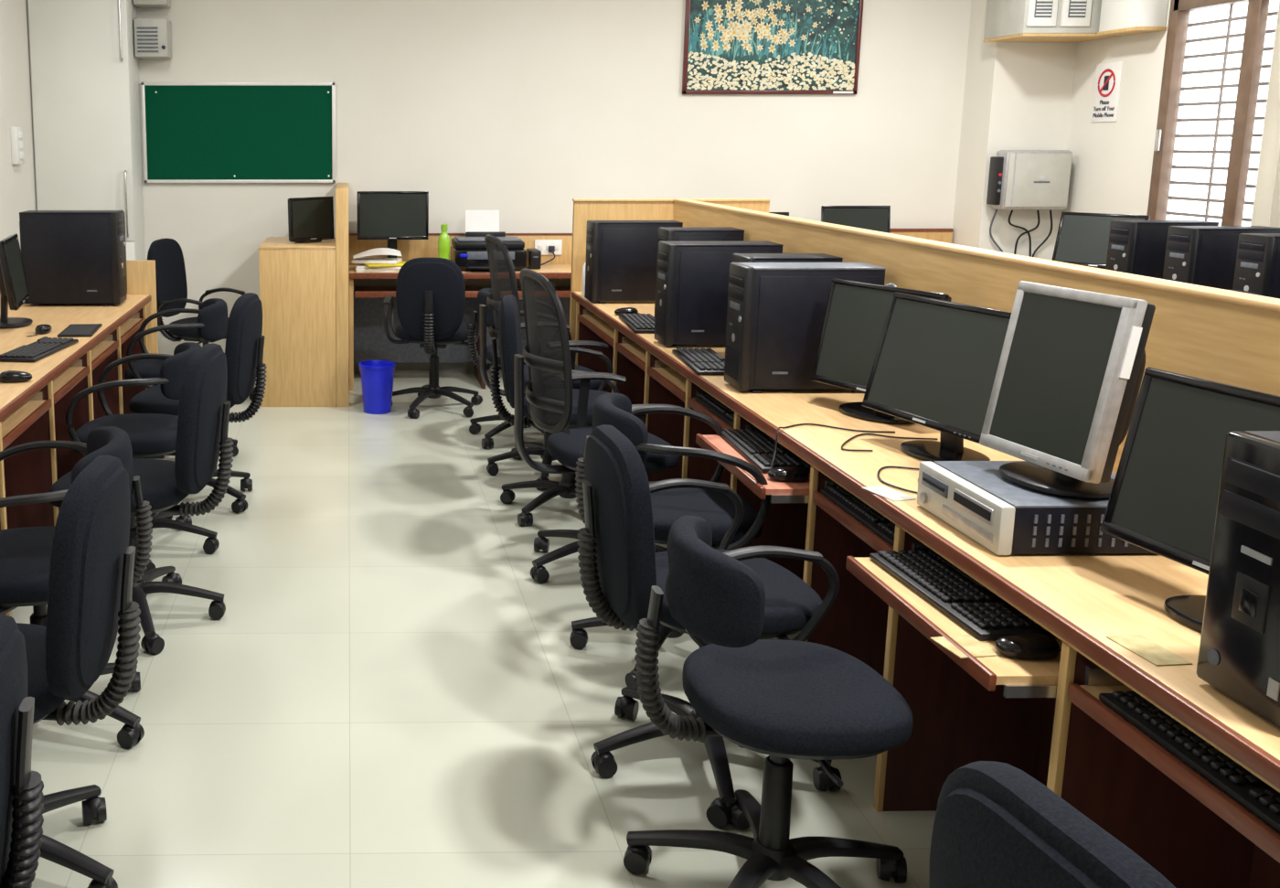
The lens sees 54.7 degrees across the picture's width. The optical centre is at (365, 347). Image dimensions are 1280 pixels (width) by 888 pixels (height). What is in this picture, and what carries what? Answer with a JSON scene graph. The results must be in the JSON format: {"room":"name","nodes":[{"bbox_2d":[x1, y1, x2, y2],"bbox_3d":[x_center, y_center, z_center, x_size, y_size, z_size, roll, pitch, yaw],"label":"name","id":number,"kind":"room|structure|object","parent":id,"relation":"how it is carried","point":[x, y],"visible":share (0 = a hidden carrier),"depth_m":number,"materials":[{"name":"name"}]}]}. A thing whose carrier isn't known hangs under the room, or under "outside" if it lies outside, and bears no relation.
{"room":"computer lab","nodes":[
{"label":"computer lab","id":0,"kind":"room"},
{"bbox_2d":[0,0,36,245],"bbox_3d":[-2.075,-0.462,3.112,0.100,2.950,9.550,0,10,-1],"label":"wall","id":1,"kind":"structure","parent":0,"point":[17,182],"depth_m":7.06,"materials":[{"name":"paint"}]},
{"bbox_2d":[10,126,24,164],"bbox_3d":[-2.059,-1.196,7.040,0.048,0.220,0.140,0,10,-1],"label":"switch box","id":2,"kind":"object","parent":1,"relation":"attached to","point":[16,132],"visible":1,"depth_m":6.98,"materials":[{"name":"white plastic"}]},
{"bbox_2d":[11,373,936,887],"bbox_3d":[1.249,1.033,3.419,6.750,0.100,9.750,0,10,-1],"label":"floor","id":3,"kind":"structure","parent":0,"point":[385,692],"depth_m":3.29,"materials":[{"name":"tile"}]},
{"bbox_2d":[0,613,44,887],"bbox_3d":[-0.796,0.838,1.755,0.635,0.850,0.579,0,10,-3],"label":"office chair","id":4,"kind":"object","parent":3,"relation":"on","point":[22,808],"visible":1,"depth_m":1.75,"materials":[{"name":"black fabric"}]},
{"bbox_2d":[0,294,151,616],"bbox_3d":[-1.562,0.549,3.726,0.920,0.750,5.400,0,10,-1],"label":"desk","id":5,"kind":"object","parent":3,"relation":"on","point":[34,410],"visible":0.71,"depth_m":4.74,"materials":[{"name":"beige wood"}]},
{"bbox_2d":[0,370,31,383],"bbox_3d":[-1.221,0.098,4.027,0.176,0.038,0.072,-2,10,-11],"label":"computer mouse","id":6,"kind":"object","parent":5,"relation":"on","point":[8,376],"depth_m":4.00,"materials":[{"name":"black plastic"}]},
{"bbox_2d":[0,233,32,328],"bbox_3d":[-1.585,-0.292,5.253,0.200,0.390,0.420,-2,10,-9],"label":"computer monitor","id":7,"kind":"object","parent":5,"relation":"on","point":[14,290],"depth_m":5.18,"materials":[{"name":"black plastic"}]},
{"bbox_2d":[0,336,78,362],"bbox_3d":[-1.265,0.005,4.600,0.155,0.022,0.450,1,10,7],"label":"keyboard","id":8,"kind":"object","parent":5,"relation":"on","point":[45,346],"depth_m":4.53,"materials":[{"name":"black plastic"}]},
{"bbox_2d":[26,324,52,336],"bbox_3d":[-1.377,-0.075,5.028,0.072,0.038,0.176,0,10,-1],"label":"computer mouse","id":9,"kind":"object","parent":5,"relation":"on","point":[40,329],"depth_m":5.02,"materials":[{"name":"black plastic"}]},
{"bbox_2d":[19,210,127,306],"bbox_3d":[-1.452,-0.446,5.920,0.484,0.464,0.192,0,10,-1],"label":"computer tower","id":10,"kind":"object","parent":5,"relation":"on","point":[69,256],"depth_m":5.83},
{"bbox_2d":[57,323,102,337],"bbox_3d":[-1.223,-0.074,5.095,0.140,0.011,0.300,-1,10,-4],"label":"mouse pad","id":11,"kind":"object","parent":5,"relation":"on","point":[73,330],"visible":1,"depth_m":5.05,"materials":[{"name":"black plastic"}]},
{"bbox_2d":[0,426,152,748],"bbox_3d":[-0.864,0.633,3.111,0.585,0.793,0.602,2,10,12],"label":"office chair","id":12,"kind":"object","parent":3,"relation":"on","point":[25,552],"visible":0.49,"depth_m":3.10,"materials":[{"name":"black fabric"}]},
{"bbox_2d":[16,455,140,887],"bbox_3d":[-0.782,0.685,2.437,0.642,0.920,0.583,1,10,3],"label":"office chair","id":13,"kind":"object","parent":3,"relation":"on","point":[91,566],"visible":0.92,"depth_m":2.34,"materials":[{"name":"black fabric"}]},
{"bbox_2d":[0,260,158,353],"bbox_3d":[-1.591,-0.003,6.393,0.940,0.930,0.025,0,10,-1],"label":"end panel","id":14,"kind":"object","parent":3,"relation":"on","point":[141,274],"visible":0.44,"depth_m":6.33,"materials":[{"name":"brown wood"}]},
{"bbox_2d":[27,0,144,260],"bbox_3d":[-1.779,-1.229,7.616,0.615,2.930,0.402,0,10,-1],"label":"cupboard","id":15,"kind":"object","parent":3,"relation":"on","point":[84,66],"visible":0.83,"depth_m":7.42,"materials":[{"name":"white paint"}]},
{"bbox_2d":[48,342,233,653],"bbox_3d":[-0.731,0.440,3.853,0.626,0.920,0.587,1,10,7],"label":"office chair","id":16,"kind":"object","parent":3,"relation":"on","point":[203,417],"visible":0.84,"depth_m":3.71,"materials":[{"name":"black fabric"}]},
{"bbox_2d":[64,341,219,571],"bbox_3d":[-0.851,0.391,4.511,0.576,0.793,0.598,0,10,-1],"label":"office chair","id":17,"kind":"object","parent":3,"relation":"on","point":[151,435],"visible":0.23,"depth_m":4.41,"materials":[{"name":"black fabric"}]},
{"bbox_2d":[125,298,238,469],"bbox_3d":[-0.920,0.166,5.813,0.594,0.793,0.603,-1,10,-5],"label":"office chair","id":18,"kind":"object","parent":3,"relation":"on","point":[212,318],"visible":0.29,"depth_m":5.62,"materials":[{"name":"black fabric"}]},
{"bbox_2d":[128,292,266,519],"bbox_3d":[-0.733,0.225,5.102,0.589,0.920,0.595,6,12,33],"label":"office chair","id":19,"kind":"object","parent":3,"relation":"on","point":[244,339],"visible":0.58,"depth_m":4.96,"materials":[{"name":"black fabric"}]},
{"bbox_2d":[147,238,255,400],"bbox_3d":[-0.983,-0.157,7.134,0.635,0.980,0.603,3,10,19],"label":"office chair","id":20,"kind":"object","parent":3,"relation":"on","point":[167,253],"visible":0.49,"depth_m":7.10,"materials":[{"name":"black fabric"}]},
{"bbox_2d":[258,182,349,406],"bbox_3d":[-0.367,-0.367,7.457,0.520,1.285,1.030,0,10,-1],"label":"cabinet","id":21,"kind":"object","parent":3,"relation":"on","point":[304,287],"depth_m":6.97,"materials":[{"name":"brown wood"}]},
{"bbox_2d":[288,196,334,243],"bbox_3d":[-0.351,-0.770,7.197,0.340,0.280,0.140,-9,13,-42],"label":"computer monitor","id":22,"kind":"object","parent":21,"relation":"on","point":[310,219],"visible":1,"depth_m":7.15,"materials":[{"name":"black plastic"}]},
{"bbox_2d":[358,360,395,414],"bbox_3d":[0.067,0.231,6.928,0.216,0.286,0.229,0,10,-1],"label":"trash can","id":23,"kind":"object","parent":3,"relation":"on","point":[377,376],"visible":1,"depth_m":6.85,"materials":[{"name":"plastic"}]},
{"bbox_2d":[382,256,482,418],"bbox_3d":[0.387,-0.088,6.915,0.604,0.920,0.648,2,10,9],"label":"office chair","id":24,"kind":"object","parent":3,"relation":"on","point":[431,292],"visible":0.89,"depth_m":6.64,"materials":[{"name":"black fabric"}]},
{"bbox_2d":[349,233,572,390],"bbox_3d":[0.741,-0.242,7.710,1.698,0.952,0.615,0,10,-1],"label":"desk","id":25,"kind":"object","parent":3,"relation":"on","point":[368,340],"visible":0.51,"depth_m":7.90,"materials":[{"name":"brown wood"}]},
{"bbox_2d":[352,247,405,272],"bbox_3d":[0.101,-0.552,7.501,0.378,0.135,0.299,0,10,-1],"label":"paper stack","id":26,"kind":"object","parent":25,"relation":"on","point":[366,264],"visible":0.87,"depth_m":7.43,"materials":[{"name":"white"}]},
{"bbox_2d":[356,191,428,257],"bbox_3d":[0.174,-0.765,7.695,0.460,0.491,0.200,0,10,-1],"label":"computer monitor","id":27,"kind":"object","parent":25,"relation":"on","point":[391,216],"visible":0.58,"depth_m":7.64,"materials":[{"name":"black plastic"}]},
{"bbox_2d":[437,224,449,259],"bbox_3d":[0.492,-0.628,7.470,0.076,0.295,0.076,0,10,-1],"label":"water bottle","id":28,"kind":"object","parent":25,"relation":"on","point":[443,241],"visible":0.76,"depth_m":7.44,"materials":[{"name":"green plastic"}]},
{"bbox_2d":[450,210,526,270],"bbox_3d":[0.781,-0.681,7.554,0.450,0.358,0.436,0,10,-1],"label":"printer","id":29,"kind":"object","parent":25,"relation":"on","point":[469,252],"visible":0.84,"depth_m":7.46,"materials":[{"name":"black plastic"}]},
{"bbox_2d":[526,248,541,269],"bbox_3d":[1.080,-0.570,7.650,0.070,0.120,0.182,0,10,-1],"label":"speaker","id":30,"kind":"object","parent":25,"relation":"on","point":[533,255],"visible":0.95,"depth_m":7.57,"materials":[{"name":"black plastic"}]},
{"bbox_2d":[534,239,562,265],"bbox_3d":[1.217,-0.627,7.851,0.180,0.157,0.157,0,10,-1],"label":"power outlet","id":31,"kind":"object","parent":25,"relation":"on","point":[547,247],"visible":0.96,"depth_m":7.91,"materials":[{"name":"plastic"}]},
{"bbox_2d":[467,288,571,448],"bbox_3d":[0.840,0.095,6.229,0.614,0.793,0.606,1,10,3],"label":"office chair","id":32,"kind":"object","parent":3,"relation":"on","point":[483,293],"visible":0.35,"depth_m":6.17,"materials":[{"name":"black plastic"}]},
{"bbox_2d":[479,234,607,490],"bbox_3d":[0.827,0.039,5.547,0.622,1.134,0.656,-1,10,-7],"label":"office chair","id":33,"kind":"object","parent":3,"relation":"on","point":[503,278],"visible":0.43,"depth_m":5.44,"materials":[{"name":"black fabric"}]},
{"bbox_2d":[489,294,618,525],"bbox_3d":[0.842,0.243,4.992,0.648,0.920,0.604,2,10,9],"label":"office chair","id":34,"kind":"object","parent":3,"relation":"on","point":[509,333],"visible":0.48,"depth_m":4.93,"materials":[{"name":"black fabric"}]},
{"bbox_2d":[513,267,682,583],"bbox_3d":[0.844,0.273,4.268,0.641,1.109,0.635,-2,10,-9],"label":"office chair","id":35,"kind":"object","parent":3,"relation":"on","point":[547,353],"visible":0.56,"depth_m":4.16,"materials":[{"name":"black fabric"}]},
{"bbox_2d":[569,392,770,688],"bbox_3d":[0.920,0.550,3.590,0.576,0.793,0.598,1,10,5],"label":"office chair","id":36,"kind":"object","parent":3,"relation":"on","point":[613,409],"visible":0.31,"depth_m":3.44,"materials":[{"name":"black fabric"}]},
{"bbox_2d":[577,424,841,827],"bbox_3d":[0.827,0.625,2.930,0.620,0.870,0.597,-1,10,-5],"label":"office chair","id":37,"kind":"object","parent":3,"relation":"on","point":[620,564],"visible":0.72,"depth_m":2.80,"materials":[{"name":"black fabric"}]},
{"bbox_2d":[623,515,913,887],"bbox_3d":[0.819,0.755,2.405,0.560,0.793,0.595,4,11,23],"label":"office chair","id":38,"kind":"object","parent":3,"relation":"on","point":[781,699],"visible":1,"depth_m":2.34,"materials":[{"name":"black fabric"}]},
{"bbox_2d":[890,228,953,243],"bbox_3d":[3.060,-0.264,7.753,1.740,0.980,0.590,0,10,-1],"label":"desk","id":39,"kind":"object","parent":3,"relation":"on","point":[944,235],"visible":0.03,"depth_m":7.95,"materials":[{"name":"brown wood"}]},
{"bbox_2d":[768,212,789,215],"bbox_3d":[2.510,-0.693,7.661,0.400,0.360,0.200,0,10,-1],"label":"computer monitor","id":40,"kind":"object","parent":39,"relation":"on","point":[779,213],"visible":0.03,"depth_m":7.60,"materials":[{"name":"black plastic"}]},
{"bbox_2d":[821,205,890,233],"bbox_3d":[3.140,-0.714,7.666,0.440,0.400,0.200,0,10,-1],"label":"computer monitor","id":41,"kind":"object","parent":39,"relation":"on","point":[873,218],"visible":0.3,"depth_m":7.61,"materials":[{"name":"black plastic"}]},
{"bbox_2d":[569,198,1279,473],"bbox_3d":[1.689,0.307,3.658,1.060,1.250,5.855,0,10,-1],"label":"wall","id":42,"kind":"structure","parent":3,"relation":"on","point":[1221,336],"depth_m":3.20,"materials":[{"name":"brown wood"}]},
{"bbox_2d":[571,291,1279,887],"bbox_3d":[1.377,0.559,3.669,0.635,0.750,5.800,0,10,-1],"label":"desk","id":43,"kind":"object","parent":3,"relation":"on","point":[1048,720],"visible":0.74,"depth_m":2.49,"materials":[{"name":"beige wood"}]},
{"bbox_2d":[581,262,585,297],"bbox_3d":[1.171,-0.375,6.224,0.072,0.220,0.072,0,10,-1],"label":"plastic bottle","id":44,"kind":"object","parent":43,"relation":"on","point":[583,266],"visible":0.12,"depth_m":6.21,"materials":[{"name":"plastic"}]},
{"bbox_2d":[614,307,641,315],"bbox_3d":[1.253,-0.167,5.561,0.176,0.038,0.072,2,10,9],"label":"computer mouse","id":45,"kind":"object","parent":43,"relation":"on","point":[625,310],"depth_m":5.55,"materials":[{"name":"black plastic"}]},
{"bbox_2d":[584,220,682,303],"bbox_3d":[1.351,-0.434,6.014,0.454,0.409,0.177,0,10,-1],"label":"computer tower","id":46,"kind":"object","parent":43,"relation":"on","point":[621,261],"depth_m":5.93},
{"bbox_2d":[618,313,655,332],"bbox_3d":[1.230,-0.109,5.256,0.155,0.022,0.450,1,10,3],"label":"keyboard","id":47,"kind":"object","parent":43,"relation":"on","point":[638,323],"depth_m":5.23,"materials":[{"name":"black plastic"}]},
{"bbox_2d":[672,347,725,374],"bbox_3d":[1.244,0.048,4.350,0.155,0.022,0.450,1,10,3],"label":"keyboard","id":48,"kind":"object","parent":43,"relation":"on","point":[702,361],"depth_m":4.32,"materials":[{"name":"black plastic"}]},
{"bbox_2d":[654,226,744,317],"bbox_3d":[1.481,-0.318,5.295,0.344,0.424,0.177,0,10,-1],"label":"computer tower","id":49,"kind":"object","parent":43,"relation":"on","point":[701,233],"depth_m":5.18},
{"bbox_2d":[693,394,734,427],"bbox_3d":[1.273,0.215,4.095,0.155,0.023,0.450,0,10,-1],"label":"keyboard","id":50,"kind":"object","parent":43,"relation":"in","point":[725,413],"depth_m":4.10,"materials":[{"name":"black plastic"}]},
{"bbox_2d":[654,240,783,347],"bbox_3d":[1.399,-0.213,4.733,0.454,0.409,0.177,0,10,-1],"label":"computer tower","id":51,"kind":"object","parent":43,"relation":"on","point":[692,277],"depth_m":4.65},
{"bbox_2d":[719,428,810,472],"bbox_3d":[1.200,0.306,3.572,0.155,0.023,0.450,0,10,1],"label":"keyboard","id":52,"kind":"object","parent":43,"relation":"on","point":[755,445],"depth_m":3.54,"materials":[{"name":"black plastic"}]},
{"bbox_2d":[767,466,810,481],"bbox_3d":[1.202,0.349,3.284,0.176,0.038,0.072,0,10,1],"label":"computer mouse","id":53,"kind":"object","parent":43,"relation":"on","point":[788,474],"depth_m":3.27,"materials":[{"name":"black plastic"}]},
{"bbox_2d":[724,262,885,393],"bbox_3d":[1.427,-0.067,3.886,0.454,0.409,0.177,0,10,-1],"label":"computer tower","id":54,"kind":"object","parent":43,"relation":"on","point":[776,311],"depth_m":3.80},
{"bbox_2d":[770,423,895,477],"bbox_3d":[1.286,0.281,3.352,0.358,0.120,0.139,-2,10,-10],"label":"power cable","id":55,"kind":"object","parent":43,"relation":"on","point":[774,475],"visible":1,"depth_m":3.32,"materials":[{"name":"black plastic"}]},
{"bbox_2d":[820,486,895,545],"bbox_3d":[1.289,0.414,2.942,0.155,0.023,0.450,0,10,-1],"label":"keyboard","id":56,"kind":"object","parent":43,"relation":"on","point":[862,512],"depth_m":2.94,"materials":[{"name":"black plastic"}]},
{"bbox_2d":[810,277,951,423],"bbox_3d":[1.530,0.011,3.499,0.200,0.389,0.420,-4,11,-22],"label":"computer monitor","id":57,"kind":"object","parent":43,"relation":"on","point":[856,314],"depth_m":3.54,"materials":[{"name":"black plastic"}]},
{"bbox_2d":[861,485,916,501],"bbox_3d":[1.207,0.337,2.745,0.060,0.002,0.110,-3,10,-16],"label":"paper slip","id":58,"kind":"object","parent":43,"relation":"on","point":[888,493],"visible":1,"depth_m":2.74,"materials":[{"name":"white paper"}]},
{"bbox_2d":[841,433,938,451],"bbox_3d":[1.385,0.252,3.217,0.317,0.005,0.138,-5,11,-28],"label":"power cable","id":59,"kind":"object","parent":43,"relation":"on","point":[857,435],"visible":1,"depth_m":3.24,"materials":[{"name":"black plastic"}]},
{"bbox_2d":[885,283,896,287],"bbox_3d":[1.608,-0.018,3.704,0.043,0.367,0.149,-4,11,-21],"label":"power cable","id":60,"kind":"object","parent":43,"relation":"on","point":[888,284],"visible":0.1,"depth_m":3.66,"materials":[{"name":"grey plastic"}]},
{"bbox_2d":[876,465,919,493],"bbox_3d":[1.322,0.313,2.861,0.217,0.005,0.202,-5,11,-25],"label":"power cable","id":61,"kind":"object","parent":43,"relation":"on","point":[888,466],"visible":0.59,"depth_m":2.88,"materials":[{"name":"black plastic"}]},
{"bbox_2d":[861,291,1011,462],"bbox_3d":[1.491,0.085,3.033,0.172,0.402,0.450,-3,10,-15],"label":"computer monitor","id":62,"kind":"object","parent":43,"relation":"on","point":[935,365],"depth_m":3.02,"materials":[{"name":"black plastic"}]},
{"bbox_2d":[869,549,1057,639],"bbox_3d":[1.217,0.500,2.449,0.155,0.023,0.450,0,10,-3],"label":"keyboard","id":63,"kind":"object","parent":43,"relation":"on","point":[955,593],"depth_m":2.40,"materials":[{"name":"black plastic"}]},
{"bbox_2d":[929,634,1001,658],"bbox_3d":[1.110,0.554,2.203,0.080,0.002,0.090,-2,10,-9],"label":"paper slip","id":64,"kind":"object","parent":43,"relation":"on","point":[974,646],"visible":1,"depth_m":2.20,"materials":[{"name":"beige paper"}]},
{"bbox_2d":[994,632,1061,660],"bbox_3d":[1.239,0.543,2.161,0.176,0.038,0.072,0,10,1],"label":"computer mouse","id":65,"kind":"object","parent":43,"relation":"on","point":[1025,645],"depth_m":2.14,"materials":[{"name":"black plastic"}]},
{"bbox_2d":[917,460,1153,554],"bbox_3d":[1.418,0.330,2.483,0.386,0.104,0.340,0,10,-1],"label":"desktop computer","id":66,"kind":"object","parent":43,"relation":"on","point":[1006,517],"visible":0.71,"depth_m":2.34,"materials":[{"name":"white metal"}]},
{"bbox_2d":[979,280,1155,498],"bbox_3d":[1.431,0.083,2.416,0.200,0.406,0.304,-2,10,-11],"label":"computer monitor","id":67,"kind":"object","parent":66,"relation":"on","point":[1071,368],"visible":0.98,"depth_m":2.37,"materials":[{"name":"silver plastic"}]},
{"bbox_2d":[1106,634,1192,666],"bbox_3d":[1.249,0.483,1.898,0.060,0.002,0.110,-1,10,-6],"label":"paper slip","id":68,"kind":"object","parent":43,"relation":"on","point":[1140,645],"visible":1,"depth_m":1.89,"materials":[{"name":"beige paper"}]},
{"bbox_2d":[1098,691,1279,832],"bbox_3d":[1.307,0.617,1.770,0.155,0.023,0.450,0,10,-1],"label":"keyboard","id":69,"kind":"object","parent":43,"relation":"on","point":[1254,794],"depth_m":1.78,"materials":[{"name":"black plastic"}]},
{"bbox_2d":[1100,366,1279,631],"bbox_3d":[1.458,0.270,1.957,0.170,0.404,0.440,-2,10,-11],"label":"computer monitor","id":70,"kind":"object","parent":43,"relation":"on","point":[1163,501],"depth_m":2.04,"materials":[{"name":"black plastic"}]},
{"bbox_2d":[1196,430,1279,727],"bbox_3d":[1.469,0.326,1.671,0.455,0.389,0.182,0,10,-1],"label":"computer tower","id":71,"kind":"object","parent":43,"relation":"on","point":[1239,652],"depth_m":1.68,"materials":[{"name":"black plastic"}]},
{"bbox_2d":[929,760,1175,887],"bbox_3d":[0.942,0.899,1.331,0.598,0.875,0.618,4,11,21],"label":"office chair","id":72,"kind":"object","parent":3,"relation":"on","point":[996,825],"visible":1,"depth_m":1.25,"materials":[{"name":"black fabric"}]},
{"bbox_2d":[137,0,971,356],"bbox_3d":[1.180,-1.291,7.914,6.750,2.950,0.100,0,10,-1],"label":"wall","id":73,"kind":"structure","parent":0,"point":[522,110],"depth_m":7.83,"materials":[{"name":"paint"}]},
{"bbox_2d":[133,0,170,8],"bbox_3d":[-1.358,-2.287,7.540,0.210,0.240,0.215,0,10,-1],"label":"stabilizer","id":74,"kind":"object","parent":73,"relation":"attached to","point":[141,4],"visible":1,"depth_m":7.47,"materials":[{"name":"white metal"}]},
{"bbox_2d":[133,18,172,59],"bbox_3d":[-1.358,-1.971,7.594,0.210,0.240,0.215,0,10,-1],"label":"stabilizer","id":75,"kind":"object","parent":73,"relation":"attached to","point":[153,37],"visible":1,"depth_m":7.50,"materials":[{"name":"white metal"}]},
{"bbox_2d":[140,82,335,182],"bbox_3d":[-0.829,-1.406,7.795,1.261,0.650,0.034,0,10,-1],"label":"notice board","id":76,"kind":"object","parent":73,"relation":"attached to","point":[193,132],"visible":1,"depth_m":7.79,"materials":[{"name":"fabric"}]},
{"bbox_2d":[353,362,501,373],"bbox_3d":[0.925,0.124,8.097,6.040,0.100,0.012,0,10,-1],"label":"baseboard","id":77,"kind":"structure","parent":73,"relation":"attached to","point":[400,367],"depth_m":8.09,"materials":[{"name":"tile"}]},
{"bbox_2d":[682,0,863,94],"bbox_3d":[2.651,-2.076,7.730,1.150,0.840,0.034,0,10,-1],"label":"flower picture","id":78,"kind":"object","parent":73,"relation":"attached to","point":[731,47],"visible":1,"depth_m":7.75,"materials":[{"name":"multicoloured paper"}]},
{"bbox_2d":[731,253,842,262],"bbox_3d":[1.496,-0.129,4.262,0.344,0.404,0.177,0,10,-1],"label":"computer tower","id":79,"kind":"object","parent":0,"point":[736,257],"depth_m":4.15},
{"bbox_2d":[951,0,1077,260],"bbox_3d":[4.203,-1.260,7.735,0.510,2.950,0.350,0,10,-1],"label":"column","id":80,"kind":"structure","parent":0,"point":[1018,95],"depth_m":7.56,"materials":[{"name":"paint"}]},
{"bbox_2d":[986,149,1072,210],"bbox_3d":[4.176,-1.056,7.495,0.450,0.370,0.190,0,10,-1],"label":"inverter","id":81,"kind":"object","parent":80,"relation":"attached to","point":[1018,179],"visible":1,"depth_m":7.41,"materials":[{"name":"silver metal"}]},
{"bbox_2d":[989,209,1052,256],"bbox_3d":[4.194,-0.724,7.604,0.407,0.346,0.063,0,10,-1],"label":"cables","id":82,"kind":"object","parent":81,"relation":"attached to","point":[996,211],"visible":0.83,"depth_m":7.61,"materials":[{"name":"black plastic"}]},
{"bbox_2d":[1051,211,1150,269],"bbox_3d":[4.035,-0.525,6.520,0.200,0.418,0.440,-7,12,-35],"label":"computer monitor","id":83,"kind":"object","parent":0,"point":[1082,238],"depth_m":6.54,"materials":[{"name":"black plastic"}]},
{"bbox_2d":[1059,0,1193,220],"bbox_3d":[4.574,-0.478,3.207,0.100,2.950,9.550,0,10,-1],"label":"wall","id":84,"kind":"structure","parent":0,"point":[1112,162],"depth_m":7.04,"materials":[{"name":"paint"}]},
{"bbox_2d":[982,0,1121,42],"bbox_3d":[4.159,-2.058,7.173,0.590,0.385,0.464,0,10,-1],"label":"upper cabinet","id":85,"kind":"object","parent":84,"relation":"attached to","point":[1006,20],"visible":0.97,"depth_m":6.99,"materials":[{"name":"white wood"}]},
{"bbox_2d":[1090,61,1122,122],"bbox_3d":[4.458,-1.536,7.158,0.014,0.350,0.240,0,10,-1],"label":"sign","id":86,"kind":"object","parent":84,"relation":"attached to","point":[1107,82],"visible":1,"depth_m":7.15,"materials":[{"name":"paper"}]},
{"bbox_2d":[1097,0,1168,35],"bbox_3d":[4.377,-1.989,6.769,0.175,0.385,0.350,0,10,-1],"label":"wall shelf","id":87,"kind":"object","parent":84,"relation":"attached to","point":[1118,17],"visible":1,"depth_m":6.68,"materials":[{"name":"white laminate"}]},
{"bbox_2d":[1146,0,1278,225],"bbox_3d":[4.519,-1.069,5.601,0.132,1.360,2.230,0,10,-1],"label":"window","id":88,"kind":"structure","parent":84,"relation":"in","point":[1253,50],"depth_m":6.36,"materials":[{"name":"brown metal"}]},
{"bbox_2d":[1250,0,1279,227],"bbox_3d":[4.424,-1.053,5.186,0.083,1.390,1.450,0,10,-1],"label":"wall","id":89,"kind":"structure","parent":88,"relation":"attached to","point":[1266,203],"depth_m":5.79,"materials":[{"name":"white paint"}]},
{"bbox_2d":[1105,220,1219,278],"bbox_3d":[4.070,-0.445,6.092,0.454,0.404,0.177,0,10,-1],"label":"computer tower","id":90,"kind":"object","parent":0,"point":[1135,247],"depth_m":6.00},
{"bbox_2d":[1162,225,1279,289],"bbox_3d":[4.076,-0.371,5.659,0.454,0.404,0.177,0,10,-1],"label":"computer tower","id":91,"kind":"object","parent":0,"point":[1200,255],"depth_m":5.57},
{"bbox_2d":[1229,289,1263,296],"bbox_3d":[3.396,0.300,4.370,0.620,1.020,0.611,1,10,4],"label":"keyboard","id":92,"kind":"object","parent":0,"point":[1246,292],"visible":0.02,"depth_m":4.28,"materials":[{"name":"black plastic"}]},
{"bbox_2d":[1232,233,1279,298],"bbox_3d":[4.083,-0.292,5.206,0.454,0.404,0.177,0,10,-1],"label":"computer tower","id":93,"kind":"object","parent":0,"point":[1257,265],"depth_m":5.14,"materials":[{"name":"black plastic"}]}
]}

